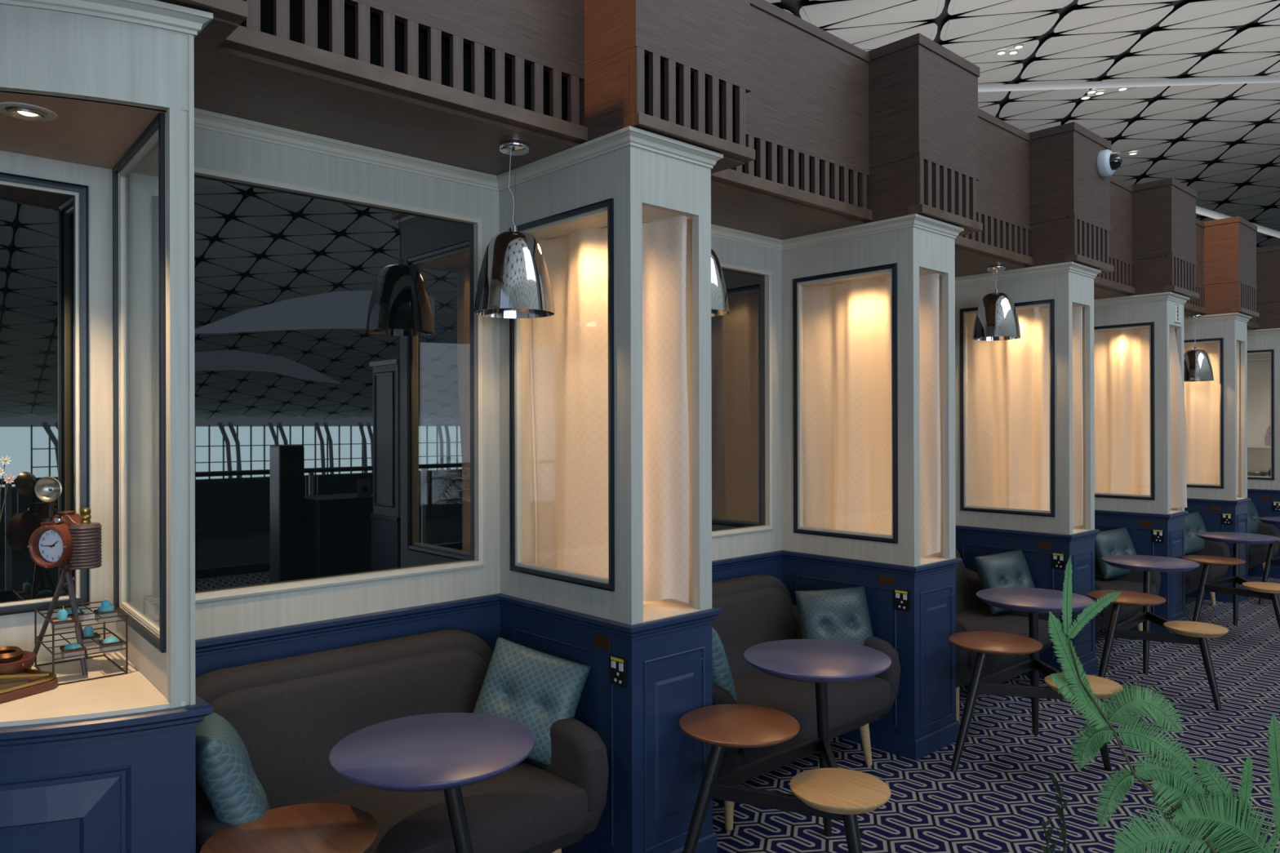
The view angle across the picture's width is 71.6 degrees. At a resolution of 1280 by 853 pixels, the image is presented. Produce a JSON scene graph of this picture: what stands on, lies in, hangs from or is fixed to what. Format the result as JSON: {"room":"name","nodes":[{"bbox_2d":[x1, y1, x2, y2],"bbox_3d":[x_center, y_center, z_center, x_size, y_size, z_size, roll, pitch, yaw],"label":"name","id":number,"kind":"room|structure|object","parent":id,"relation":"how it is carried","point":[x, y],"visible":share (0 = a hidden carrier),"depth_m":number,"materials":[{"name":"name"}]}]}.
{"room":"airport terminal","nodes":[
{"label":"airport terminal","id":0,"kind":"room"},
{"bbox_2d":[126,107,782,678],"bbox_3d":[2.370,0.297,6.490,10.912,2.720,0.094,0,0,-43],"label":"wall","id":1,"kind":"structure","parent":0,"point":[231,633],"depth_m":3.24,"materials":[{"name":"grey paint"}]},
{"bbox_2d":[194,164,484,603],"bbox_3d":[-1.092,-0.142,3.309,1.159,1.447,0.061,0,0,-43],"label":"mirror","id":2,"kind":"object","parent":1,"relation":"in","point":[339,357],"depth_m":3.27,"materials":[{"name":"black glass"}]},
{"bbox_2d":[711,261,773,537],"bbox_3d":[0.240,-0.145,4.537,1.308,1.447,0.061,0,0,-43],"label":"window","id":3,"kind":"structure","parent":1,"relation":"in","point":[741,339],"depth_m":4.84,"materials":[{"name":"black glass"}]},
{"bbox_2d":[712,575,1279,852],"bbox_3d":[4.377,1.710,3.521,21.000,0.120,7.800,0,0,-43],"label":"floor","id":4,"kind":"structure","parent":0,"point":[1000,793],"depth_m":4.36,"materials":[{"name":"carpet"}]},
{"bbox_2d":[0,0,213,852],"bbox_3d":[-1.716,0.311,2.195,1.008,2.708,0.802,0,0,-43],"label":"display case","id":5,"kind":"object","parent":4,"relation":"on","point":[104,765],"visible":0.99,"depth_m":2.26,"materials":[{"name":"grey paint"}]},
{"bbox_2d":[0,668,57,703],"bbox_3d":[-1.655,0.668,2.302,0.175,0.050,0.220,0,0,23],"label":"case","id":6,"kind":"object","parent":5,"relation":"on","point":[33,682],"visible":0.94,"depth_m":2.31,"materials":[{"name":"brown wood"}]},
{"bbox_2d":[0,455,15,520],"bbox_3d":[-1.685,0.384,2.317,0.090,0.619,0.032,0,0,-43],"label":"sprig","id":7,"kind":"object","parent":6,"relation":"on","point":[10,477],"visible":1,"depth_m":2.32,"materials":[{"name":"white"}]},
{"bbox_2d":[0,646,35,675],"bbox_3d":[-1.739,0.653,2.430,0.142,0.082,0.168,0,0,-43],"label":"bowl","id":8,"kind":"object","parent":6,"relation":"on","point":[13,660],"visible":0.77,"depth_m":2.40,"materials":[{"name":"brown wood"}]},
{"bbox_2d":[0,102,57,120],"bbox_3d":[-1.550,-0.790,2.243,0.132,0.012,0.132,0,0,-43],"label":"recessed light","id":9,"kind":"object","parent":5,"relation":"attached to","point":[24,111],"visible":1,"depth_m":2.23,"materials":[{"name":"grey paint"}]},
{"bbox_2d":[26,476,102,675],"bbox_3d":[-1.645,0.416,2.524,0.170,0.553,0.252,0,0,-43],"label":"clock","id":10,"kind":"object","parent":5,"relation":"on","point":[68,540],"visible":1,"depth_m":2.47,"materials":[{"name":"brown metal"}]},
{"bbox_2d":[34,600,128,685],"bbox_3d":[-1.592,0.610,2.527,0.179,0.167,0.271,0,0,-43],"label":"wire stand","id":11,"kind":"object","parent":5,"relation":"on","point":[36,611],"visible":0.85,"depth_m":2.49,"materials":[{"name":"brown metal"}]},
{"bbox_2d":[49,606,75,632],"bbox_3d":[-1.575,0.522,2.423,0.052,0.064,0.052,0,0,-43],"label":"box","id":12,"kind":"object","parent":11,"relation":"on","point":[62,614],"visible":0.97,"depth_m":2.41,"materials":[{"name":"plastic"}]},
{"bbox_2d":[49,616,75,623],"bbox_3d":[-1.575,0.528,2.423,0.052,0.006,0.052,0,0,-43],"label":"wire basket","id":13,"kind":"object","parent":12,"relation":"on","point":[60,619],"depth_m":2.41,"materials":[{"name":"brown"}]},
{"bbox_2d":[59,640,85,660],"bbox_3d":[-1.558,0.610,2.438,0.052,0.048,0.052,0,0,-43],"label":"box","id":14,"kind":"object","parent":11,"relation":"on","point":[72,646],"visible":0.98,"depth_m":2.42,"materials":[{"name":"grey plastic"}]},
{"bbox_2d":[66,608,84,622],"bbox_3d":[-1.608,0.530,2.513,0.052,0.048,0.052,0,0,-43],"label":"box","id":15,"kind":"object","parent":11,"relation":"on","point":[69,611],"visible":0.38,"depth_m":2.51,"materials":[{"name":"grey plastic"}]},
{"bbox_2d":[67,609,84,616],"bbox_3d":[-1.608,0.529,2.513,0.052,0.006,0.052,0,0,-43],"label":"wire basket","id":16,"kind":"object","parent":15,"relation":"on","point":[69,611],"depth_m":2.50,"materials":[{"name":"brown"}]},
{"bbox_2d":[35,600,127,630],"bbox_3d":[-1.592,0.535,2.527,0.178,0.017,0.271,0,0,-43],"label":"shelf","id":17,"kind":"object","parent":11,"relation":"attached to","point":[36,610],"depth_m":2.48,"materials":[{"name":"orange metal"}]},
{"bbox_2d":[35,627,127,660],"bbox_3d":[-1.592,0.615,2.527,0.178,0.017,0.271,0,0,-43],"label":"shelf","id":18,"kind":"object","parent":11,"relation":"attached to","point":[52,652],"depth_m":2.48,"materials":[{"name":"brown metal"}]},
{"bbox_2d":[81,625,101,647],"bbox_3d":[-1.601,0.603,2.577,0.052,0.064,0.052,0,0,-43],"label":"box","id":19,"kind":"object","parent":11,"relation":"on","point":[88,632],"visible":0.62,"depth_m":2.57,"materials":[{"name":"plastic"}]},
{"bbox_2d":[81,632,101,639],"bbox_3d":[-1.601,0.609,2.577,0.052,0.006,0.052,0,0,-43],"label":"wire basket","id":20,"kind":"object","parent":19,"relation":"on","point":[86,636],"depth_m":2.57,"materials":[{"name":"brown"}]},
{"bbox_2d":[93,597,118,622],"bbox_3d":[-1.528,0.522,2.542,0.052,0.064,0.052,0,0,-43],"label":"box","id":21,"kind":"object","parent":11,"relation":"on","point":[106,610],"visible":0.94,"depth_m":2.53,"materials":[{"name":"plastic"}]},
{"bbox_2d":[93,608,118,614],"bbox_3d":[-1.528,0.528,2.542,0.052,0.006,0.052,0,0,-43],"label":"wire basket","id":22,"kind":"object","parent":21,"relation":"on","point":[100,611],"depth_m":2.53,"materials":[{"name":"brown metal"}]},
{"bbox_2d":[97,634,123,653],"bbox_3d":[-1.494,0.610,2.508,0.052,0.048,0.052,0,0,-43],"label":"box","id":23,"kind":"object","parent":11,"relation":"on","point":[109,641],"visible":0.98,"depth_m":2.49,"materials":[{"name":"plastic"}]},
{"bbox_2d":[97,637,123,645],"bbox_3d":[-1.494,0.608,2.508,0.052,0.006,0.052,0,0,-43],"label":"wire basket","id":24,"kind":"object","parent":23,"relation":"on","point":[109,641],"depth_m":2.50,"materials":[{"name":"brown"}]},
{"bbox_2d":[0,651,185,727],"bbox_3d":[-1.733,0.702,2.194,0.920,0.016,0.736,0,0,-43],"label":"countertop","id":25,"kind":"structure","parent":5,"relation":"on","point":[131,692],"depth_m":2.27,"materials":[{"name":"beige laminate"}]},
{"bbox_2d":[155,0,247,68],"bbox_3d":[-1.753,-1.490,2.158,1.268,0.895,0.824,0,0,-43],"label":"wooden box","id":26,"kind":"object","parent":5,"relation":"on","point":[228,15],"visible":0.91,"depth_m":2.29,"materials":[{"name":"brown wood"}]},
{"bbox_2d":[200,712,535,852],"bbox_3d":[-0.734,1.295,2.359,0.707,0.745,1.080,0,0,18],"label":"table","id":27,"kind":"object","parent":4,"relation":"on","point":[446,752],"visible":0.99,"depth_m":2.44,"materials":[{"name":"blue paint"}]},
{"bbox_2d":[195,629,608,852],"bbox_3d":[-0.836,1.232,2.942,1.310,0.867,0.788,0,0,-43],"label":"sofa","id":28,"kind":"object","parent":4,"relation":"on","point":[289,714],"visible":0.51,"depth_m":2.97,"materials":[{"name":"grey fabric"}]},
{"bbox_2d":[195,711,270,824],"bbox_3d":[-1.168,1.019,2.534,0.207,0.378,0.397,0,0,-26],"label":"cushion","id":29,"kind":"object","parent":28,"relation":"on","point":[225,774],"visible":0.71,"depth_m":2.38,"materials":[{"name":"teal fabric"}]},
{"bbox_2d":[209,648,488,809],"bbox_3d":[-0.989,1.087,3.114,1.100,0.476,0.165,0,0,-43],"label":"cushion","id":30,"kind":"object","parent":28,"relation":"on","point":[289,726],"depth_m":3.00,"materials":[{"name":"grey fabric"}]},
{"bbox_2d":[292,760,587,852],"bbox_3d":[-0.775,1.301,2.876,1.110,0.145,0.608,0,0,-43],"label":"seat cushion","id":31,"kind":"object","parent":28,"relation":"on","point":[531,805],"depth_m":2.89,"materials":[{"name":"grey fabric"}]},
{"bbox_2d":[472,636,591,764],"bbox_3d":[-0.416,1.017,3.281,0.460,0.443,0.196,0,0,11],"label":"cushion","id":32,"kind":"object","parent":28,"relation":"on","point":[533,689],"visible":0.73,"depth_m":3.24,"materials":[{"name":"teal fabric"}]},
{"bbox_2d":[496,125,723,852],"bbox_3d":[-0.146,0.308,3.568,0.486,2.708,0.860,0,0,-43],"label":"pillar","id":33,"kind":"structure","parent":4,"relation":"on","point":[620,180],"depth_m":3.30,"materials":[{"name":"grey paint"}]},
{"bbox_2d":[194,0,587,175],"bbox_3d":[-1.042,-1.486,3.266,1.310,0.884,1.098,0,0,-43],"label":"bulkhead","id":34,"kind":"object","parent":33,"relation":"on","point":[445,82],"visible":0.81,"depth_m":2.94,"materials":[{"name":"brown wood"}]},
{"bbox_2d":[474,139,555,318],"bbox_3d":[-0.466,-0.732,3.295,0.298,0.626,0.298,0,0,-43],"label":"pendant lamp","id":35,"kind":"object","parent":34,"relation":"hanging from","point":[514,282],"visible":1,"depth_m":3.20,"materials":[{"name":"silver metal"}]},
{"bbox_2d":[593,634,610,650],"bbox_3d":[-0.139,0.790,3.249,0.006,0.044,0.090,0,0,-43],"label":"plate","id":36,"kind":"object","parent":33,"relation":"on","point":[600,642],"visible":1,"depth_m":3.24,"materials":[{"name":"brown"}]},
{"bbox_2d":[543,217,689,239],"bbox_3d":[-0.157,-0.800,3.597,0.794,0.007,0.076,0,0,34],"label":"curtain rod","id":37,"kind":"object","parent":33,"relation":"attached to","point":[686,217],"visible":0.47,"depth_m":3.57,"materials":[{"name":"grey paint"}]},
{"bbox_2d":[531,215,689,603],"bbox_3d":[-0.154,-0.056,3.598,0.793,1.488,0.118,0,0,37],"label":"curtain","id":38,"kind":"object","parent":37,"relation":"hanging from","point":[570,346],"visible":0.59,"depth_m":3.58,"materials":[{"name":"beige fabric"}]},
{"bbox_2d":[609,654,626,688],"bbox_3d":[-0.080,0.877,3.181,0.012,0.104,0.088,0,0,-43],"label":"power socket","id":39,"kind":"object","parent":33,"relation":"attached to","point":[618,665],"visible":1,"depth_m":3.17,"materials":[{"name":"black plastic"}]},
{"bbox_2d":[578,0,755,173],"bbox_3d":[-0.084,-1.494,3.636,0.630,0.895,0.914,0,0,-43],"label":"wooden box","id":40,"kind":"object","parent":33,"relation":"on","point":[679,70],"visible":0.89,"depth_m":3.27,"materials":[{"name":"brown wood"}]},
{"bbox_2d":[679,639,891,852],"bbox_3d":[0.630,1.292,3.356,0.758,0.745,1.006,0,0,27],"label":"table","id":41,"kind":"object","parent":4,"relation":"on","point":[829,792],"visible":1,"depth_m":3.15,"materials":[{"name":"blue paint"}]},
{"bbox_2d":[711,574,900,830],"bbox_3d":[0.558,1.229,4.227,1.310,0.867,0.788,0,0,-43],"label":"sofa","id":42,"kind":"object","parent":4,"relation":"on","point":[755,609],"visible":0.46,"depth_m":4.33,"materials":[{"name":"grey fabric"}]},
{"bbox_2d":[711,626,737,702],"bbox_3d":[0.267,1.016,3.842,0.194,0.375,0.392,0,0,-24],"label":"cushion","id":43,"kind":"object","parent":42,"relation":"on","point":[722,677],"visible":0.25,"depth_m":3.68,"materials":[{"name":"teal fabric"}]},
{"bbox_2d":[711,586,796,676],"bbox_3d":[0.406,1.084,4.399,1.100,0.476,0.165,0,0,-43],"label":"cushion","id":44,"kind":"object","parent":42,"relation":"on","point":[748,617],"depth_m":4.49,"materials":[{"name":"grey fabric"}]},
{"bbox_2d":[733,669,890,761],"bbox_3d":[0.620,1.298,4.161,1.110,0.145,0.608,0,0,-43],"label":"seat cushion","id":45,"kind":"object","parent":42,"relation":"on","point":[848,703],"depth_m":4.08,"materials":[{"name":"grey fabric"}]},
{"bbox_2d":[794,586,872,645],"bbox_3d":[0.991,1.010,4.496,0.390,0.371,0.203,0,0,-11],"label":"cushion","id":46,"kind":"object","parent":42,"relation":"on","point":[840,615],"visible":0.7,"depth_m":4.46,"materials":[{"name":"teal fabric"}]},
{"bbox_2d":[781,213,964,760],"bbox_3d":[1.249,0.305,4.854,0.486,2.708,0.860,0,0,-43],"label":"pillar","id":47,"kind":"structure","parent":4,"relation":"on","point":[921,721],"depth_m":4.60,"materials":[{"name":"grey paint"}]},
{"bbox_2d":[711,0,872,239],"bbox_3d":[0.357,-1.489,4.556,1.296,0.884,1.098,0,0,-43],"label":"bulkhead","id":48,"kind":"object","parent":47,"relation":"on","point":[806,106],"visible":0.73,"depth_m":4.26,"materials":[{"name":"brown wood"}]},
{"bbox_2d":[711,248,728,316],"bbox_3d":[0.247,-0.775,3.953,0.298,0.543,0.298,0,0,-43],"label":"pendant lamp","id":49,"kind":"object","parent":48,"relation":"hanging from","point":[719,300],"visible":0.13,"depth_m":3.87,"materials":[{"name":"silver metal"}]},
{"bbox_2d":[819,274,940,285],"bbox_3d":[1.238,-0.802,4.883,0.794,0.007,0.076,0,0,34],"label":"curtain rod","id":50,"kind":"object","parent":47,"relation":"attached to","point":[940,274],"visible":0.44,"depth_m":4.99,"materials":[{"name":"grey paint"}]},
{"bbox_2d":[802,273,941,555],"bbox_3d":[1.236,-0.059,4.880,0.796,1.488,0.108,0,0,38],"label":"curtain","id":51,"kind":"object","parent":50,"relation":"hanging from","point":[846,326],"visible":0.73,"depth_m":4.89,"materials":[{"name":"beige fabric"}]},
{"bbox_2d":[878,575,893,586],"bbox_3d":[1.256,0.787,4.534,0.006,0.044,0.090,0,0,-43],"label":"plate","id":52,"kind":"object","parent":47,"relation":"on","point":[886,580],"visible":1,"depth_m":4.53,"materials":[{"name":"brown metal"}]},
{"bbox_2d":[893,588,909,612],"bbox_3d":[1.315,0.875,4.466,0.012,0.104,0.088,0,0,-43],"label":"power socket","id":53,"kind":"object","parent":47,"relation":"attached to","point":[901,597],"visible":1,"depth_m":4.46,"materials":[{"name":"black plastic"}]},
{"bbox_2d":[864,32,982,235],"bbox_3d":[1.311,-1.496,4.922,0.630,0.895,0.914,0,0,-43],"label":"wooden box","id":54,"kind":"object","parent":47,"relation":"on","point":[923,95],"visible":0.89,"depth_m":4.53,"materials":[{"name":"brown wood"}]},
{"bbox_2d":[955,548,1060,721],"bbox_3d":[1.953,1.226,5.513,1.310,0.867,0.788,0,0,-43],"label":"sofa","id":55,"kind":"object","parent":4,"relation":"on","point":[972,613],"visible":0.2,"depth_m":5.53,"materials":[{"name":"grey fabric"}]},
{"bbox_2d":[955,554,971,612],"bbox_3d":[1.801,1.082,5.685,1.100,0.476,0.165,0,0,-43],"label":"cushion","id":56,"kind":"object","parent":55,"relation":"on","point":[963,576],"depth_m":5.95,"materials":[{"name":"fabric"}]},
{"bbox_2d":[973,548,1035,614],"bbox_3d":[2.397,1.012,5.806,0.412,0.391,0.203,0,0,-18],"label":"cushion","id":57,"kind":"object","parent":55,"relation":"on","point":[1007,569],"visible":0.61,"depth_m":5.76,"materials":[{"name":"teal fabric"}]},
{"bbox_2d":[955,608,1053,672],"bbox_3d":[2.014,1.295,5.447,1.110,0.145,0.608,0,0,-43],"label":"seat cushion","id":58,"kind":"object","parent":55,"relation":"on","point":[1015,622],"depth_m":5.49,"materials":[{"name":"grey fabric"}]},
{"bbox_2d":[955,261,1101,679],"bbox_3d":[2.644,0.302,6.139,0.486,2.708,0.860,0,0,-43],"label":"wall","id":59,"kind":"structure","parent":4,"relation":"on","point":[980,531],"depth_m":5.90,"materials":[{"name":"grey paint"}]},
{"bbox_2d":[955,108,1032,276],"bbox_3d":[1.752,-1.492,5.841,1.296,0.884,1.098,0,0,-43],"label":"bulkhead","id":60,"kind":"object","parent":59,"relation":"on","point":[1002,188],"visible":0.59,"depth_m":5.63,"materials":[{"name":"brown wood"}]},
{"bbox_2d":[972,265,1021,340],"bbox_3d":[2.341,-0.815,5.835,0.298,0.473,0.298,0,0,-43],"label":"pendant lamp","id":61,"kind":"object","parent":60,"relation":"hanging from","point":[996,318],"visible":1,"depth_m":5.74,"materials":[{"name":"silver metal"}]},
{"bbox_2d":[1037,542,1051,550],"bbox_3d":[2.651,0.784,5.820,0.006,0.044,0.090,0,0,-43],"label":"plate","id":62,"kind":"object","parent":59,"relation":"on","point":[1047,546],"visible":1,"depth_m":5.82,"materials":[{"name":"brown metal"}]},
{"bbox_2d":[1051,552,1065,569],"bbox_3d":[2.710,0.872,5.752,0.012,0.104,0.088,0,0,-43],"label":"power socket","id":63,"kind":"object","parent":59,"relation":"attached to","point":[1058,560],"visible":1,"depth_m":5.75,"materials":[{"name":"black plastic"}]},
{"bbox_2d":[1025,121,1113,274],"bbox_3d":[2.706,-1.499,6.207,0.630,0.895,0.914,0,0,-43],"label":"wooden box","id":64,"kind":"object","parent":59,"relation":"on","point":[1069,199],"visible":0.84,"depth_m":5.80,"materials":[{"name":"brown wood"}]},
{"bbox_2d":[1097,149,1122,177],"bbox_3d":[3.165,-1.773,5.955,0.180,0.180,0.125,0,0,-43],"label":"security camera","id":65,"kind":"object","parent":64,"relation":"attached to","point":[1108,162],"visible":1,"depth_m":5.92,"materials":[{"name":"white plastic"}]},
{"bbox_3d":[2.652,-0.805,6.196,0.188,0.007,0.774,0,0,-43],"label":"curtain rod","id":66,"kind":"object","parent":59,"relation":"attached to","visible":0},
{"bbox_2d":[967,306,1083,526],"bbox_3d":[2.620,-0.062,6.169,0.813,1.488,0.127,0,0,39],"label":"curtain","id":67,"kind":"object","parent":66,"relation":"hanging from","point":[1008,433],"visible":0.66,"depth_m":6.15,"materials":[{"name":"beige fabric"}]},
{"bbox_2d":[948,586,1123,772],"bbox_3d":[2.036,1.290,4.561,0.770,0.746,1.041,0,0,27],"label":"table","id":68,"kind":"object","parent":4,"relation":"on","point":[1033,601],"visible":0.75,"depth_m":4.41,"materials":[{"name":"blue paint"}]},
{"bbox_2d":[1040,773,1071,852],"bbox_3d":[0.758,1.143,1.602,0.200,1.030,0.200,0,0,-43],"label":"sprig","id":69,"kind":"object","parent":4,"relation":"on","point":[1060,811],"visible":1,"depth_m":1.60,"materials":[{"name":"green plant"}]},
{"bbox_2d":[1094,558,1160,631],"bbox_3d":[3.348,1.223,6.799,1.310,0.867,0.788,0,0,-43],"label":"sofa","id":70,"kind":"object","parent":4,"relation":"on","point":[1133,581],"visible":0.09,"depth_m":6.80,"materials":[{"name":"black fabric"}]},
{"bbox_2d":[1094,526,1137,579],"bbox_3d":[3.792,1.009,7.091,0.412,0.391,0.203,0,0,-18],"label":"cushion","id":71,"kind":"object","parent":70,"relation":"on","point":[1117,541],"visible":0.7,"depth_m":7.03,"materials":[{"name":"teal fabric"}]},
{"bbox_2d":[1094,577,1156,621],"bbox_3d":[3.409,1.292,6.732,1.110,0.145,0.608,0,0,-43],"label":"seat cushion","id":72,"kind":"object","parent":70,"relation":"on","point":[1125,584],"depth_m":6.77,"materials":[{"name":"grey fabric"}]},
{"bbox_2d":[1093,291,1190,634],"bbox_3d":[4.039,0.300,7.425,0.486,2.708,0.860,0,0,-43],"label":"wall","id":73,"kind":"structure","parent":4,"relation":"on","point":[1154,312],"depth_m":7.08,"materials":[{"name":"grey paint"}]},
{"bbox_2d":[1093,175,1135,299],"bbox_3d":[3.147,-1.494,7.127,1.296,0.884,1.098,0,0,-43],"label":"bulkhead","id":74,"kind":"object","parent":73,"relation":"on","point":[1117,283],"visible":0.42,"depth_m":7.00,"materials":[{"name":"brown wood"}]},
{"bbox_2d":[1151,528,1164,542],"bbox_3d":[4.105,0.869,7.038,0.012,0.104,0.088,0,0,-43],"label":"power socket","id":75,"kind":"object","parent":73,"relation":"attached to","point":[1157,535],"visible":1,"depth_m":7.04,"materials":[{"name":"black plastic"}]},
{"bbox_2d":[1128,177,1199,300],"bbox_3d":[4.101,-1.502,7.493,0.630,0.895,0.914,0,0,-43],"label":"wooden box","id":76,"kind":"object","parent":73,"relation":"on","point":[1164,211],"visible":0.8,"depth_m":7.09,"materials":[{"name":"brown wood"}]},
{"bbox_2d":[1173,302,1181,323],"bbox_3d":[4.331,-0.914,7.150,0.150,0.153,0.013,0,0,-43],"label":"framed sign","id":77,"kind":"object","parent":73,"relation":"attached to","point":[1177,307],"visible":1,"depth_m":7.14,"materials":[{"name":"white paint"}]},
{"bbox_3d":[4.047,-0.808,7.482,0.188,0.007,0.774,0,0,-43],"label":"curtain rod","id":78,"kind":"object","parent":73,"relation":"attached to","visible":0},
{"bbox_2d":[1093,327,1186,508],"bbox_3d":[4.055,-0.065,7.425,0.883,1.488,0.115,0,0,37],"label":"curtain","id":79,"kind":"object","parent":78,"relation":"hanging from","point":[1121,357],"visible":0.56,"depth_m":7.40,"materials":[{"name":"beige fabric"}]},
{"bbox_2d":[1087,555,1228,711],"bbox_3d":[3.329,1.286,5.768,0.742,0.745,1.182,0,0,28],"label":"table","id":80,"kind":"object","parent":4,"relation":"on","point":[1191,633],"visible":0.97,"depth_m":5.45,"materials":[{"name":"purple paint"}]},
{"bbox_2d":[1047,555,1279,852],"bbox_3d":[0.905,0.926,1.373,0.497,1.462,0.300,0,0,25],"label":"potted fern","id":81,"kind":"object","parent":4,"relation":"on","point":[1171,792],"visible":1,"depth_m":1.35,"materials":[{"name":"green plant"}]},
{"bbox_2d":[1184,539,1230,604],"bbox_3d":[4.743,1.221,8.084,1.310,0.867,0.788,0,0,-43],"label":"sofa","id":82,"kind":"object","parent":4,"relation":"on","point":[1192,578],"visible":0.14,"depth_m":8.02,"materials":[{"name":"black fabric"}]},
{"bbox_2d":[1184,511,1207,555],"bbox_3d":[5.187,1.006,8.377,0.412,0.391,0.203,0,0,-18],"label":"cushion","id":83,"kind":"object","parent":82,"relation":"on","point":[1194,524],"visible":0.6,"depth_m":8.31,"materials":[{"name":"teal fabric"}]},
{"bbox_2d":[1184,555,1226,587],"bbox_3d":[4.804,1.289,8.018,1.110,0.145,0.608,0,0,-43],"label":"seat cushion","id":84,"kind":"object","parent":82,"relation":"on","point":[1216,571],"depth_m":7.77,"materials":[{"name":"grey fabric"}]},
{"bbox_2d":[1183,312,1252,603],"bbox_3d":[5.434,0.297,8.711,0.486,2.708,0.860,0,0,-43],"label":"wall","id":85,"kind":"structure","parent":4,"relation":"on","point":[1227,330],"depth_m":8.37,"materials":[{"name":"grey paint"}]},
{"bbox_2d":[1183,218,1206,316],"bbox_3d":[4.542,-1.497,8.413,1.296,0.884,1.098,0,0,-43],"label":"bulkhead","id":86,"kind":"object","parent":85,"relation":"on","point":[1193,306],"visible":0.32,"depth_m":8.36,"materials":[{"name":"brown wood"}]},
{"bbox_2d":[1184,314,1213,382],"bbox_3d":[5.278,-0.746,8.440,0.298,0.623,0.298,0,0,-43],"label":"pendant lamp","id":87,"kind":"object","parent":86,"relation":"hanging from","point":[1197,366],"visible":0.84,"depth_m":8.34,"materials":[{"name":"silver metal"}]},
{"bbox_2d":[1221,513,1232,524],"bbox_3d":[5.500,0.866,8.323,0.012,0.104,0.088,0,0,-43],"label":"power socket","id":88,"kind":"object","parent":85,"relation":"attached to","point":[1226,518],"visible":1,"depth_m":8.32,"materials":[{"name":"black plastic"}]},
{"bbox_2d":[1201,216,1259,318],"bbox_3d":[5.496,-1.505,8.779,0.630,0.895,0.914,0,0,-43],"label":"wooden box","id":89,"kind":"object","parent":85,"relation":"on","point":[1230,286],"visible":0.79,"depth_m":8.37,"materials":[{"name":"brown wood"}]},
{"bbox_3d":[5.442,-0.811,8.768,0.188,0.007,0.774,0,0,-43],"label":"curtain rod","id":90,"kind":"object","parent":85,"relation":"attached to","visible":0},
{"bbox_2d":[1184,342,1239,494],"bbox_3d":[5.419,-0.067,8.737,0.792,1.488,0.120,0,0,35],"label":"curtain","id":91,"kind":"object","parent":90,"relation":"hanging from","point":[1202,398],"visible":0.27,"depth_m":8.66,"materials":[{"name":"beige fabric"}]},
{"bbox_2d":[1182,532,1279,630],"bbox_3d":[4.759,1.284,7.136,0.708,0.745,1.239,0,0,29],"label":"table","id":92,"kind":"object","parent":4,"relation":"on","point":[1264,590],"visible":0.96,"depth_m":7.00,"materials":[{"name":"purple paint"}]},
{"bbox_2d":[1247,328,1279,578],"bbox_3d":[7.251,0.293,10.386,1.634,2.708,0.860,0,0,-43],"label":"wall","id":93,"kind":"structure","parent":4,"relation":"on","point":[1263,344],"depth_m":9.78,"materials":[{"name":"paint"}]},
{"bbox_2d":[1247,248,1258,330],"bbox_3d":[5.937,-1.500,9.698,1.296,0.884,1.098,0,0,-43],"label":"bulkhead","id":94,"kind":"object","parent":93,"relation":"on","point":[1251,324],"visible":0.16,"depth_m":9.64,"materials":[{"name":"brown wood"}]},
{"bbox_2d":[1247,471,1267,475],"bbox_3d":[7.083,0.560,10.181,0.240,0.075,0.240,0,0,-43],"label":"metal bowl","id":95,"kind":"object","parent":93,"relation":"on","point":[1250,473],"visible":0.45,"depth_m":10.11,"materials":[{"name":"silver metal"}]},
{"bbox_2d":[1253,245,1279,329],"bbox_3d":[7.107,-1.508,10.264,1.220,0.895,0.914,0,0,-43],"label":"wooden box","id":96,"kind":"object","parent":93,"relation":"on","point":[1268,259],"visible":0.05,"depth_m":9.66,"materials":[{"name":"brown wood"}]},
{"bbox_2d":[1247,522,1279,580],"bbox_3d":[6.138,1.218,9.370,1.310,0.867,0.788,0,0,-43],"label":"sofa","id":97,"kind":"object","parent":4,"relation":"on","point":[1256,553],"visible":0.16,"depth_m":9.11,"materials":[{"name":"black fabric"}]},
{"bbox_2d":[1247,500,1262,533],"bbox_3d":[6.582,1.003,9.663,0.412,0.391,0.203,0,0,-18],"label":"cushion","id":98,"kind":"object","parent":97,"relation":"on","point":[1253,521],"visible":0.29,"depth_m":9.61,"materials":[{"name":"teal fabric"}]},
{"bbox_2d":[1248,542,1278,563],"bbox_3d":[6.199,1.287,9.304,1.110,0.145,0.608,0,0,-43],"label":"seat cushion","id":99,"kind":"object","parent":97,"relation":"on","point":[1258,553],"depth_m":8.97,"materials":[{"name":"grey fabric"}]},
{"bbox_2d":[1257,516,1279,604],"bbox_3d":[6.173,1.281,8.398,0.697,0.745,1.245,0,0,29],"label":"table","id":100,"kind":"object","parent":4,"relation":"on","point":[1270,561],"visible":0.53,"depth_m":8.28,"materials":[{"name":"blue paint"}]},
{"bbox_2d":[765,0,1279,248],"bbox_3d":[32.308,-5.686,4.208,77.852,10.616,92.336,0,0,-43],"label":"ceiling","id":101,"kind":"structure","parent":0,"point":[1221,142],"depth_m":23.07,"materials":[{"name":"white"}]},
{"bbox_2d":[977,75,1279,92],"bbox_3d":[9.293,-6.354,16.435,17.504,0.224,0.143,0,0,5],"label":"strut","id":102,"kind":"object","parent":101,"relation":"attached to","point":[1273,78],"visible":0.43,"depth_m":16.41,"materials":[{"name":"white paint"}]},
{"bbox_2d":[1195,205,1279,238],"bbox_3d":[19.327,-6.372,28.157,15.742,0.200,0.226,0,0,-35],"label":"strut","id":103,"kind":"object","parent":101,"relation":"attached to","point":[1201,211],"visible":0.3,"depth_m":26.86,"materials":[{"name":"white paint"}]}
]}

